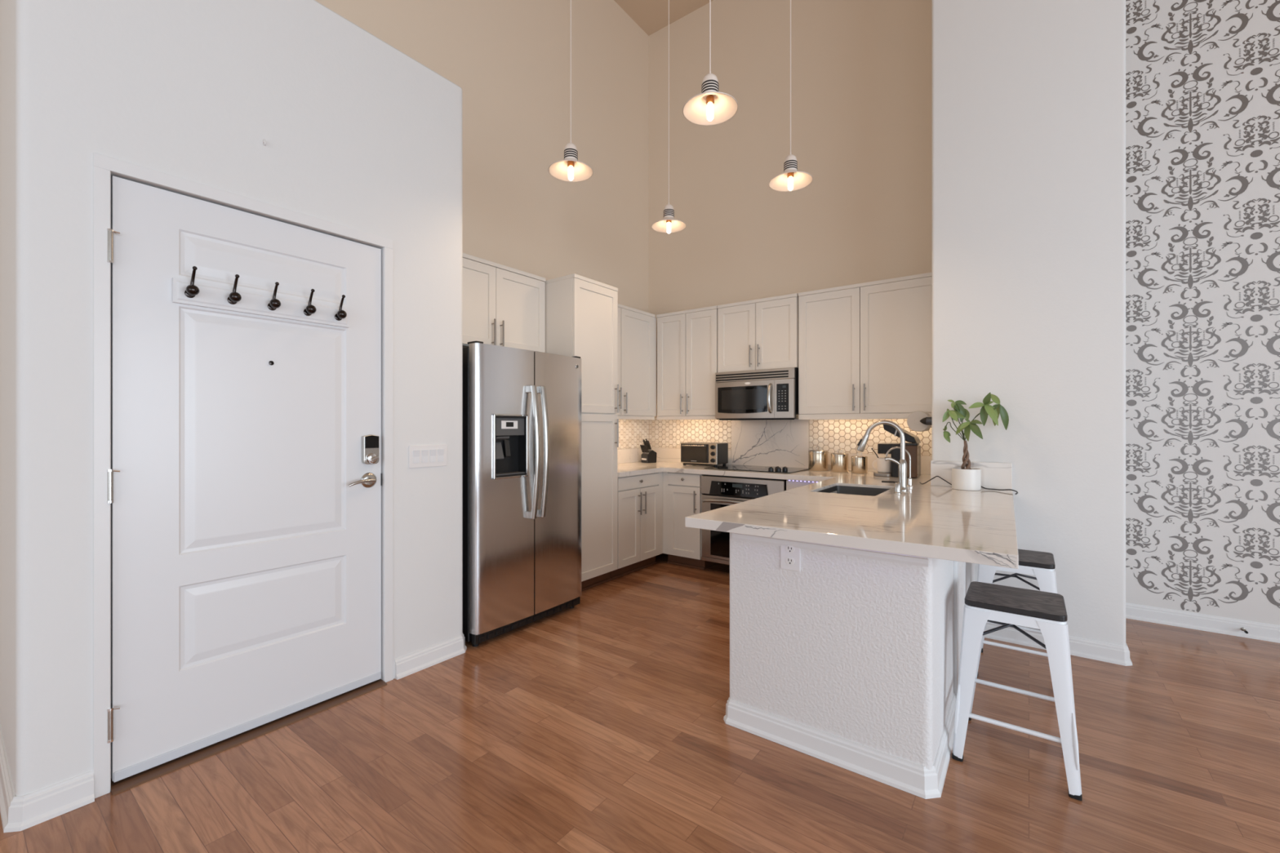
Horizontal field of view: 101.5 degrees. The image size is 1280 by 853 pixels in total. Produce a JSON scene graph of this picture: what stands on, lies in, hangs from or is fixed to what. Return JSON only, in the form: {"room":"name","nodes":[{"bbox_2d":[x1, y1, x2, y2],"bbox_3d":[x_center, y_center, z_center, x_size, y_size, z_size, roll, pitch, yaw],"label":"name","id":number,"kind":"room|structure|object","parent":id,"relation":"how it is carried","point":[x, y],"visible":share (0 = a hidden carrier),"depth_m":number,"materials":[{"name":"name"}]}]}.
{"room":"apartment kitchen","nodes":[
{"label":"apartment kitchen","id":0,"kind":"room"},
{"bbox_2d":[0,0,462,795],"bbox_3d":[-1.757,-0.290,2.488,0.750,3.180,1.605,0,0,37],"label":"wall","id":1,"kind":"structure","parent":0,"point":[359,133],"depth_m":1.93,"materials":[{"name":"white paint"}]},
{"bbox_2d":[0,724,94,832],"bbox_3d":[-2.156,1.202,1.874,0.704,0.095,0.191,0,0,37],"label":"baseboard","id":2,"kind":"structure","parent":1,"relation":"attached to","point":[18,813],"depth_m":1.68,"materials":[{"name":"white wood"}]},
{"bbox_2d":[93,152,392,798],"bbox_3d":[-1.570,0.166,2.198,0.117,2.168,1.028,0,0,37],"label":"trim","id":3,"kind":"structure","parent":1,"relation":"attached to","point":[103,165],"depth_m":1.78,"materials":[{"name":"white wood"}]},
{"bbox_2d":[106,175,382,782],"bbox_3d":[-1.529,0.182,2.157,0.114,2.091,0.950,0,0,37],"label":"door","id":4,"kind":"structure","parent":1,"relation":"in","point":[244,480],"depth_m":2.08,"materials":[{"name":"white wood"}]},
{"bbox_2d":[111,679,386,795],"bbox_3d":[-1.547,1.244,2.180,0.115,0.011,0.942,0,0,37],"label":"threshold","id":5,"kind":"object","parent":1,"relation":"attached to","point":[124,784],"depth_m":2.06,"materials":[{"name":"brown wood"}]},
{"bbox_2d":[408,444,446,468],"bbox_3d":[-1.107,0.155,2.724,0.012,0.115,0.207,0,0,37],"label":"light switch","id":6,"kind":"object","parent":1,"relation":"attached to","point":[420,455],"visible":1,"depth_m":2.72,"materials":[{"name":"white plastic"}]},
{"bbox_2d":[413,449,419,462],"bbox_3d":[-1.142,0.155,2.672,0.006,0.065,0.032,0,0,37],"label":"rocker switch","id":7,"kind":"object","parent":6,"relation":"attached to","point":[415,452],"depth_m":2.67,"materials":[{"name":"white plastic"}]},
{"bbox_2d":[422,449,427,462],"bbox_3d":[-1.114,0.155,2.709,0.006,0.065,0.032,0,0,37],"label":"rocker switch","id":8,"kind":"object","parent":6,"relation":"attached to","point":[424,452],"depth_m":2.71,"materials":[{"name":"white plastic"}]},
{"bbox_2d":[430,449,435,462],"bbox_3d":[-1.087,0.155,2.746,0.006,0.065,0.032,0,0,37],"label":"rocker switch","id":9,"kind":"object","parent":6,"relation":"attached to","point":[433,452],"depth_m":2.75,"materials":[{"name":"white plastic"}]},
{"bbox_2d":[438,448,444,462],"bbox_3d":[-1.059,0.155,2.783,0.006,0.065,0.032,0,0,37],"label":"rocker switch","id":10,"kind":"object","parent":6,"relation":"attached to","point":[441,451],"depth_m":2.78,"materials":[{"name":"white plastic"}]},
{"bbox_2d":[395,634,466,679],"bbox_3d":[-1.095,1.202,2.763,0.064,0.095,0.422,0,0,37],"label":"baseboard","id":11,"kind":"structure","parent":1,"relation":"attached to","point":[412,663],"depth_m":2.72,"materials":[{"name":"white wood"}]},
{"bbox_2d":[315,0,648,312],"bbox_3d":[-2.505,-1.468,2.237,0.150,5.435,9.000,0,0,37],"label":"wall","id":12,"kind":"structure","parent":0,"point":[509,60],"depth_m":4.40,"materials":[{"name":"beige paint"}]},
{"bbox_2d":[462,253,545,352],"bbox_3d":[-1.107,-0.828,3.682,0.359,0.595,0.925,0,0,37],"label":"upper cabinet","id":13,"kind":"object","parent":12,"relation":"attached to","point":[503,305],"visible":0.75,"depth_m":3.64,"materials":[{"name":"white wood"}]},
{"bbox_2d":[617,419,648,448],"bbox_3d":[-0.287,0.067,5.083,0.008,0.322,1.277,0,0,37],"label":"tile backsplash","id":14,"kind":"structure","parent":12,"relation":"attached to","point":[632,433],"depth_m":5.37,"materials":[{"name":"beige tile"}]},
{"bbox_2d":[615,303,656,419],"bbox_3d":[-0.237,-0.579,4.852,0.359,1.033,0.970,0,0,37],"label":"upper cabinet","id":15,"kind":"object","parent":12,"relation":"attached to","point":[637,329],"visible":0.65,"depth_m":4.91,"materials":[{"name":"white wood"}]},
{"bbox_2d":[0,553,1279,852],"bbox_3d":[0.572,1.300,-0.052,7.820,0.100,9.000,0,0,37],"label":"floor","id":16,"kind":"structure","parent":0,"point":[597,725],"depth_m":1.92,"materials":[{"name":"brown wood"}]},
{"bbox_2d":[462,340,581,646],"bbox_3d":[-0.917,0.386,3.449,0.850,1.728,0.870,0,0,37],"label":"refrigerator","id":17,"kind":"object","parent":16,"relation":"on","point":[522,408],"visible":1,"depth_m":3.15,"materials":[{"name":"silver metal"}]},
{"bbox_2d":[544,273,618,591],"bbox_3d":[-0.560,0.070,4.170,0.654,2.360,0.502,0,0,37],"label":"pantry cabinet","id":18,"kind":"object","parent":16,"relation":"on","point":[581,313],"visible":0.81,"depth_m":3.98,"materials":[{"name":"white wood"}]},
{"bbox_2d":[610,471,662,580],"bbox_3d":[-0.209,0.831,4.642,0.654,0.838,0.665,0,0,37],"label":"base cabinet","id":19,"kind":"object","parent":16,"relation":"on","point":[640,497],"visible":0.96,"depth_m":4.45,"materials":[{"name":"white wood"}]},
{"bbox_2d":[662,471,718,569],"bbox_3d":[0.540,0.831,4.845,0.392,0.838,0.674,0,0,37],"label":"base cabinet","id":20,"kind":"object","parent":16,"relation":"on","point":[682,492],"visible":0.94,"depth_m":4.61,"materials":[{"name":"white wood"}]},
{"bbox_2d":[701,474,786,564],"bbox_3d":[0.978,0.780,4.468,0.738,0.731,0.664,0,0,37],"label":"wall oven","id":21,"kind":"object","parent":16,"relation":"on","point":[718,491],"visible":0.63,"depth_m":4.33,"materials":[{"name":"silver metal"}]},
{"bbox_2d":[718,483,758,494],"bbox_3d":[0.796,0.509,4.255,0.358,0.072,0.001,0,0,37],"label":"control panel","id":22,"kind":"object","parent":21,"relation":"attached to","point":[723,488],"depth_m":4.25,"materials":[{"name":"black"}]},
{"bbox_2d":[786,480,818,490],"bbox_3d":[1.704,0.831,3.978,0.994,0.838,0.674,0,0,37],"label":"base cabinet","id":23,"kind":"object","parent":16,"relation":"on","point":[791,484],"visible":0.02,"depth_m":3.99,"materials":[{"name":"white"}]},
{"bbox_2d":[617,447,1018,568],"bbox_3d":[0.579,0.312,3.535,3.244,0.196,2.732,0,0,37],"label":"countertop","id":24,"kind":"structure","parent":23,"relation":"on","point":[931,520],"depth_m":2.27,"materials":[{"name":"stone"}]},
{"bbox_2d":[641,449,657,462],"bbox_3d":[0.091,0.305,5.325,0.117,0.129,0.123,0,0,-31],"label":"knife block","id":25,"kind":"object","parent":24,"relation":"on","point":[651,457],"visible":0.94,"depth_m":5.28,"materials":[{"name":"black plastic"}]},
{"bbox_2d":[683,463,712,466],"bbox_3d":[0.540,0.356,4.898,0.258,0.010,0.106,0,0,37],"label":"tray","id":26,"kind":"object","parent":24,"relation":"on","point":[706,464],"depth_m":4.85,"materials":[{"name":"silver plastic"}]},
{"bbox_2d":[680,442,728,466],"bbox_3d":[0.597,0.264,4.916,0.388,0.212,0.259,0,0,37],"label":"toaster oven","id":27,"kind":"object","parent":24,"relation":"on","point":[706,454],"visible":0.99,"depth_m":4.82,"materials":[{"name":"black metal"}]},
{"bbox_2d":[704,464,808,473],"bbox_3d":[1.017,0.351,4.525,0.770,0.038,0.505,0,0,37],"label":"cooktop","id":28,"kind":"object","parent":24,"relation":"in","point":[729,467],"visible":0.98,"depth_m":4.44,"materials":[{"name":"black glass"}]},
{"bbox_2d":[808,445,828,471],"bbox_3d":[1.492,0.267,4.375,0.159,0.204,0.159,0,0,37],"label":"canister","id":29,"kind":"object","parent":24,"relation":"on","point":[817,459],"visible":1,"depth_m":4.31,"materials":[{"name":"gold metal"}]},
{"bbox_2d":[831,448,848,472],"bbox_3d":[1.624,0.276,4.251,0.135,0.186,0.135,0,0,37],"label":"canister","id":30,"kind":"object","parent":24,"relation":"on","point":[839,461],"visible":1,"depth_m":4.20,"materials":[{"name":"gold metal"}]},
{"bbox_2d":[816,485,889,496],"bbox_3d":[1.262,0.491,3.087,0.348,0.208,0.548,0,0,37],"label":"sink","id":31,"kind":"object","parent":24,"relation":"in","point":[870,491],"visible":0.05,"depth_m":3.32,"materials":[{"name":"grey metal"}]},
{"bbox_2d":[851,451,867,473],"bbox_3d":[1.734,0.285,4.132,0.120,0.169,0.120,0,0,37],"label":"canister","id":32,"kind":"object","parent":24,"relation":"on","point":[859,463],"visible":1,"depth_m":4.08,"materials":[{"name":"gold metal"}]},
{"bbox_2d":[856,420,908,491],"bbox_3d":[1.407,0.167,3.042,0.273,0.405,0.066,0,0,29],"label":"faucet","id":33,"kind":"object","parent":24,"relation":"on","point":[902,464],"visible":0.98,"depth_m":2.99,"materials":[{"name":"silver metal"}]},
{"bbox_2d":[884,457,908,491],"bbox_3d":[1.474,0.273,3.004,0.118,0.193,0.077,0,0,37],"label":"tap","id":34,"kind":"object","parent":33,"relation":"on","point":[902,464],"depth_m":2.98,"materials":[{"name":"silver metal"}]},
{"bbox_2d":[881,480,902,493],"bbox_3d":[1.389,0.336,2.887,0.102,0.067,0.040,0,0,37],"label":"soap dispenser","id":35,"kind":"object","parent":24,"relation":"on","point":[897,485],"visible":1,"depth_m":2.86,"materials":[{"name":"silver metal"}]},
{"bbox_2d":[873,424,920,478],"bbox_3d":[1.911,0.172,3.873,0.302,0.394,0.273,0,0,37],"label":"coffee maker","id":36,"kind":"object","parent":24,"relation":"on","point":[913,446],"visible":0.8,"depth_m":3.79,"materials":[{"name":"black plastic"}]},
{"bbox_2d":[871,457,890,473],"bbox_3d":[1.806,0.291,3.898,0.128,0.108,0.098,0,0,37],"label":"mug","id":37,"kind":"object","parent":36,"relation":"on","point":[882,466],"visible":0.91,"depth_m":3.85,"materials":[{"name":"white ceramic"}]},
{"bbox_2d":[873,471,891,476],"bbox_3d":[1.846,0.357,3.930,0.130,0.024,0.230,0,0,37],"label":"drip tray","id":38,"kind":"object","parent":36,"relation":"on","point":[880,474],"depth_m":3.84,"materials":[{"name":"silver metal"}]},
{"bbox_2d":[885,446,913,488],"bbox_3d":[1.571,0.248,3.176,0.155,0.244,0.063,0,0,37],"label":"filter faucet","id":39,"kind":"object","parent":24,"relation":"on","point":[909,480],"visible":0.96,"depth_m":3.15,"materials":[{"name":"silver metal"}]},
{"bbox_2d":[906,477,913,488],"bbox_3d":[1.620,0.341,3.140,0.034,0.058,0.063,0,0,37],"label":"tap","id":40,"kind":"object","parent":39,"relation":"on","point":[909,481],"depth_m":3.14,"materials":[{"name":"silver metal"}]},
{"bbox_2d":[920,475,1017,494],"bbox_3d":[1.934,0.336,3.085,0.142,0.063,0.604,0,0,-26],"label":"power cord","id":41,"kind":"object","parent":24,"relation":"on","point":[935,476],"visible":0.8,"depth_m":3.03,"materials":[{"name":"black plastic"}]},
{"bbox_2d":[942,392,1008,490],"bbox_3d":[1.941,0.089,3.031,0.308,0.560,0.182,0,0,43],"label":"potted plant","id":42,"kind":"object","parent":24,"relation":"on","point":[967,478],"visible":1,"depth_m":3.01,"materials":[{"name":"green plant"}]},
{"bbox_2d":[951,581,1082,800],"bbox_3d":[1.434,0.952,2.002,0.376,0.596,0.376,0,0,37],"label":"bar stool","id":43,"kind":"object","parent":16,"relation":"on","point":[1006,606],"visible":1,"depth_m":1.92,"materials":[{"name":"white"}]},
{"bbox_2d":[977,549,1057,676],"bbox_3d":[1.919,0.952,2.667,0.376,0.596,0.376,0,0,37],"label":"bar stool","id":44,"kind":"object","parent":16,"relation":"on","point":[1042,565],"visible":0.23,"depth_m":2.56,"materials":[{"name":"white"}]},
{"bbox_2d":[613,0,713,35],"bbox_3d":[0.572,-4.235,-0.052,7.820,0.100,9.000,0,0,37],"label":"ceiling","id":45,"kind":"structure","parent":0,"point":[651,15],"depth_m":5.26,"materials":[{"name":"beige paint"}]},
{"bbox_2d":[548,0,592,182],"bbox_3d":[-0.393,-2.791,2.973,0.252,2.786,0.252,0,0,37],"label":"pendant lamp","id":46,"kind":"object","parent":45,"relation":"hanging from","point":[570,169],"visible":1,"depth_m":2.97,"materials":[{"name":"beige"}]},
{"bbox_2d":[567,160,573,167],"bbox_3d":[-0.393,-1.491,2.973,0.038,0.030,0.037,0,0,37],"label":"bulb socket","id":47,"kind":"object","parent":46,"relation":"attached to","point":[570,163],"depth_m":2.96,"materials":[{"name":"brown metal"}]},
{"bbox_2d":[651,0,686,233],"bbox_3d":[0.209,-2.791,3.791,0.252,2.786,0.252,0,0,37],"label":"pendant lamp","id":48,"kind":"object","parent":45,"relation":"hanging from","point":[668,224],"visible":1,"depth_m":3.79,"materials":[{"name":"white metal"}]},
{"bbox_2d":[682,0,737,125],"bbox_3d":[0.321,-2.791,2.391,0.252,2.786,0.252,0,0,37],"label":"pendant lamp","id":49,"kind":"object","parent":45,"relation":"hanging from","point":[712,106],"visible":1,"depth_m":2.39,"materials":[{"name":"white metal"}]},
{"bbox_2d":[706,94,714,104],"bbox_3d":[0.321,-1.491,2.391,0.038,0.030,0.037,0,0,37],"label":"bulb socket","id":50,"kind":"object","parent":49,"relation":"attached to","point":[709,98],"depth_m":2.38,"materials":[{"name":"brown metal"}]},
{"bbox_2d":[768,0,813,191],"bbox_3d":[0.893,-2.791,3.100,0.252,2.786,0.252,0,0,37],"label":"pendant lamp","id":51,"kind":"object","parent":45,"relation":"hanging from","point":[792,180],"visible":1,"depth_m":3.10,"materials":[{"name":"white metal"}]},
{"bbox_2d":[786,172,794,177],"bbox_3d":[0.893,-1.491,3.100,0.038,0.030,0.037,0,0,37],"label":"bulb socket","id":52,"kind":"object","parent":51,"relation":"attached to","point":[790,175],"depth_m":3.09,"materials":[{"name":"brown metal"}]},
{"bbox_2d":[648,0,932,456],"bbox_3d":[1.283,-1.468,4.873,2.780,5.435,0.250,0,0,37],"label":"wall","id":53,"kind":"structure","parent":0,"point":[861,70],"depth_m":4.67,"materials":[{"name":"beige paint"}]},
{"bbox_2d":[656,305,717,419],"bbox_3d":[0.515,-0.579,5.056,0.670,1.033,0.364,0,0,37],"label":"upper cabinet","id":54,"kind":"object","parent":53,"relation":"attached to","point":[687,340],"visible":0.86,"depth_m":4.93,"materials":[{"name":"white wood"}]},
{"bbox_2d":[648,417,731,449],"bbox_3d":[0.490,0.067,5.300,0.974,0.322,0.008,0,0,37],"label":"tile backsplash","id":55,"kind":"structure","parent":53,"relation":"attached to","point":[663,433],"depth_m":5.31,"materials":[{"name":"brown tile"}]},
{"bbox_2d":[717,293,798,372],"bbox_3d":[1.083,-0.790,4.633,0.734,0.610,0.364,0,0,37],"label":"upper cabinet","id":56,"kind":"object","parent":53,"relation":"attached to","point":[759,334],"visible":0.88,"depth_m":4.50,"materials":[{"name":"white wood"}]},
{"bbox_2d":[715,367,799,420],"bbox_3d":[1.052,-0.268,4.592,0.726,0.430,0.426,0,0,37],"label":"microwave","id":57,"kind":"object","parent":56,"relation":"attached to","point":[766,393],"visible":0.98,"depth_m":4.43,"materials":[{"name":"silver metal"}]},
{"bbox_2d":[778,390,786,408],"bbox_3d":[1.171,-0.217,4.303,0.063,0.154,0.001,0,0,33],"label":"control panel","id":58,"kind":"object","parent":57,"relation":"attached to","point":[782,393],"depth_m":4.30,"materials":[{"name":"black plastic"}]},
{"bbox_2d":[731,419,808,468],"bbox_3d":[1.177,-0.057,4.782,0.742,0.853,0.020,0,0,37],"label":"marble panel","id":59,"kind":"object","parent":53,"relation":"attached to","point":[764,442],"visible":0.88,"depth_m":4.76,"materials":[{"name":"stone"}]},
{"bbox_2d":[798,271,932,419],"bbox_3d":[1.797,-0.574,4.102,1.026,1.042,0.364,0,0,37],"label":"upper cabinet","id":60,"kind":"object","parent":53,"relation":"attached to","point":[865,348],"visible":0.81,"depth_m":3.97,"materials":[{"name":"white wood"}]},
{"bbox_2d":[809,418,932,456],"bbox_3d":[1.898,0.067,4.253,1.044,0.322,0.008,0,0,37],"label":"tile backsplash","id":61,"kind":"structure","parent":53,"relation":"attached to","point":[831,435],"depth_m":4.34,"materials":[{"name":"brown tile"}]},
{"bbox_2d":[729,532,974,769],"bbox_3d":[1.193,0.831,2.677,0.758,0.838,1.720,0,0,37],"label":"wall","id":62,"kind":"structure","parent":0,"point":[860,651],"depth_m":1.95,"materials":[{"name":"white paint"}]},
{"bbox_2d":[780,545,800,571],"bbox_3d":[0.589,0.506,2.048,0.080,0.118,0.010,0,0,37],"label":"wall outlet","id":63,"kind":"object","parent":62,"relation":"attached to","point":[790,556],"visible":0.96,"depth_m":2.04,"materials":[{"name":"white plastic"}]},
{"bbox_2d":[786,557,794,564],"bbox_3d":[0.588,0.528,2.046,0.034,0.025,0.002,0,0,37],"label":"socket","id":64,"kind":"object","parent":63,"relation":"attached to","point":[789,561],"depth_m":2.04,"materials":[{"name":"white plastic"}]},
{"bbox_2d":[786,545,794,552],"bbox_3d":[0.588,0.481,2.046,0.034,0.025,0.002,0,0,37],"label":"socket","id":65,"kind":"object","parent":63,"relation":"attached to","point":[788,548],"depth_m":2.04,"materials":[{"name":"white plastic"}]},
{"bbox_2d":[732,533,928,567],"bbox_3d":[0.678,0.444,1.977,0.728,0.063,0.018,0,0,37],"label":"trim","id":66,"kind":"structure","parent":62,"relation":"attached to","point":[877,555],"depth_m":1.93,"materials":[{"name":"white"}]},
{"bbox_2d":[723,623,1132,799],"bbox_3d":[1.724,1.202,2.828,1.478,0.095,2.644,0,0,37],"label":"baseboard","id":67,"kind":"structure","parent":62,"relation":"attached to","point":[908,776],"depth_m":1.99,"materials":[{"name":"white wood"}]},
{"bbox_2d":[954,560,959,694],"bbox_3d":[1.395,0.831,2.303,0.012,0.838,0.080,0,0,37],"label":"trim","id":68,"kind":"structure","parent":62,"relation":"attached to","point":[956,563],"depth_m":2.27,"materials":[{"name":"white wood"}]},
{"bbox_2d":[932,0,1125,645],"bbox_3d":[2.511,-1.468,3.442,0.900,5.435,1.080,0,0,37],"label":"wall","id":69,"kind":"structure","parent":0,"point":[1028,96],"depth_m":2.95,"materials":[{"name":"white paint"}]},
{"bbox_2d":[906,411,932,431],"bbox_3d":[1.962,-0.033,3.621,0.192,0.142,0.208,0,0,37],"label":"paper towel holder","id":70,"kind":"object","parent":69,"relation":"attached to","point":[917,421],"visible":0.96,"depth_m":3.60,"materials":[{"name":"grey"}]},
{"bbox_2d":[1125,0,1279,625],"bbox_3d":[4.686,-1.468,2.395,3.840,5.435,0.162,0,0,37],"label":"wall","id":71,"kind":"structure","parent":0,"point":[1202,77],"depth_m":3.21,"materials":[{"name":"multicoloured paper"}]},
{"bbox_2d":[1125,602,1279,643],"bbox_3d":[4.632,1.202,2.322,3.820,0.095,0.024,0,0,37],"label":"baseboard","id":72,"kind":"structure","parent":71,"relation":"attached to","point":[1228,626],"depth_m":3.20,"materials":[{"name":"white wood"}]},
{"bbox_2d":[1240,627,1248,633],"bbox_3d":[3.560,1.205,3.076,0.020,0.020,0.066,0,0,37],"label":"door stop","id":73,"kind":"object","parent":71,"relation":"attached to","point":[1242,628],"visible":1,"depth_m":3.08,"materials":[{"name":"silver metal"}]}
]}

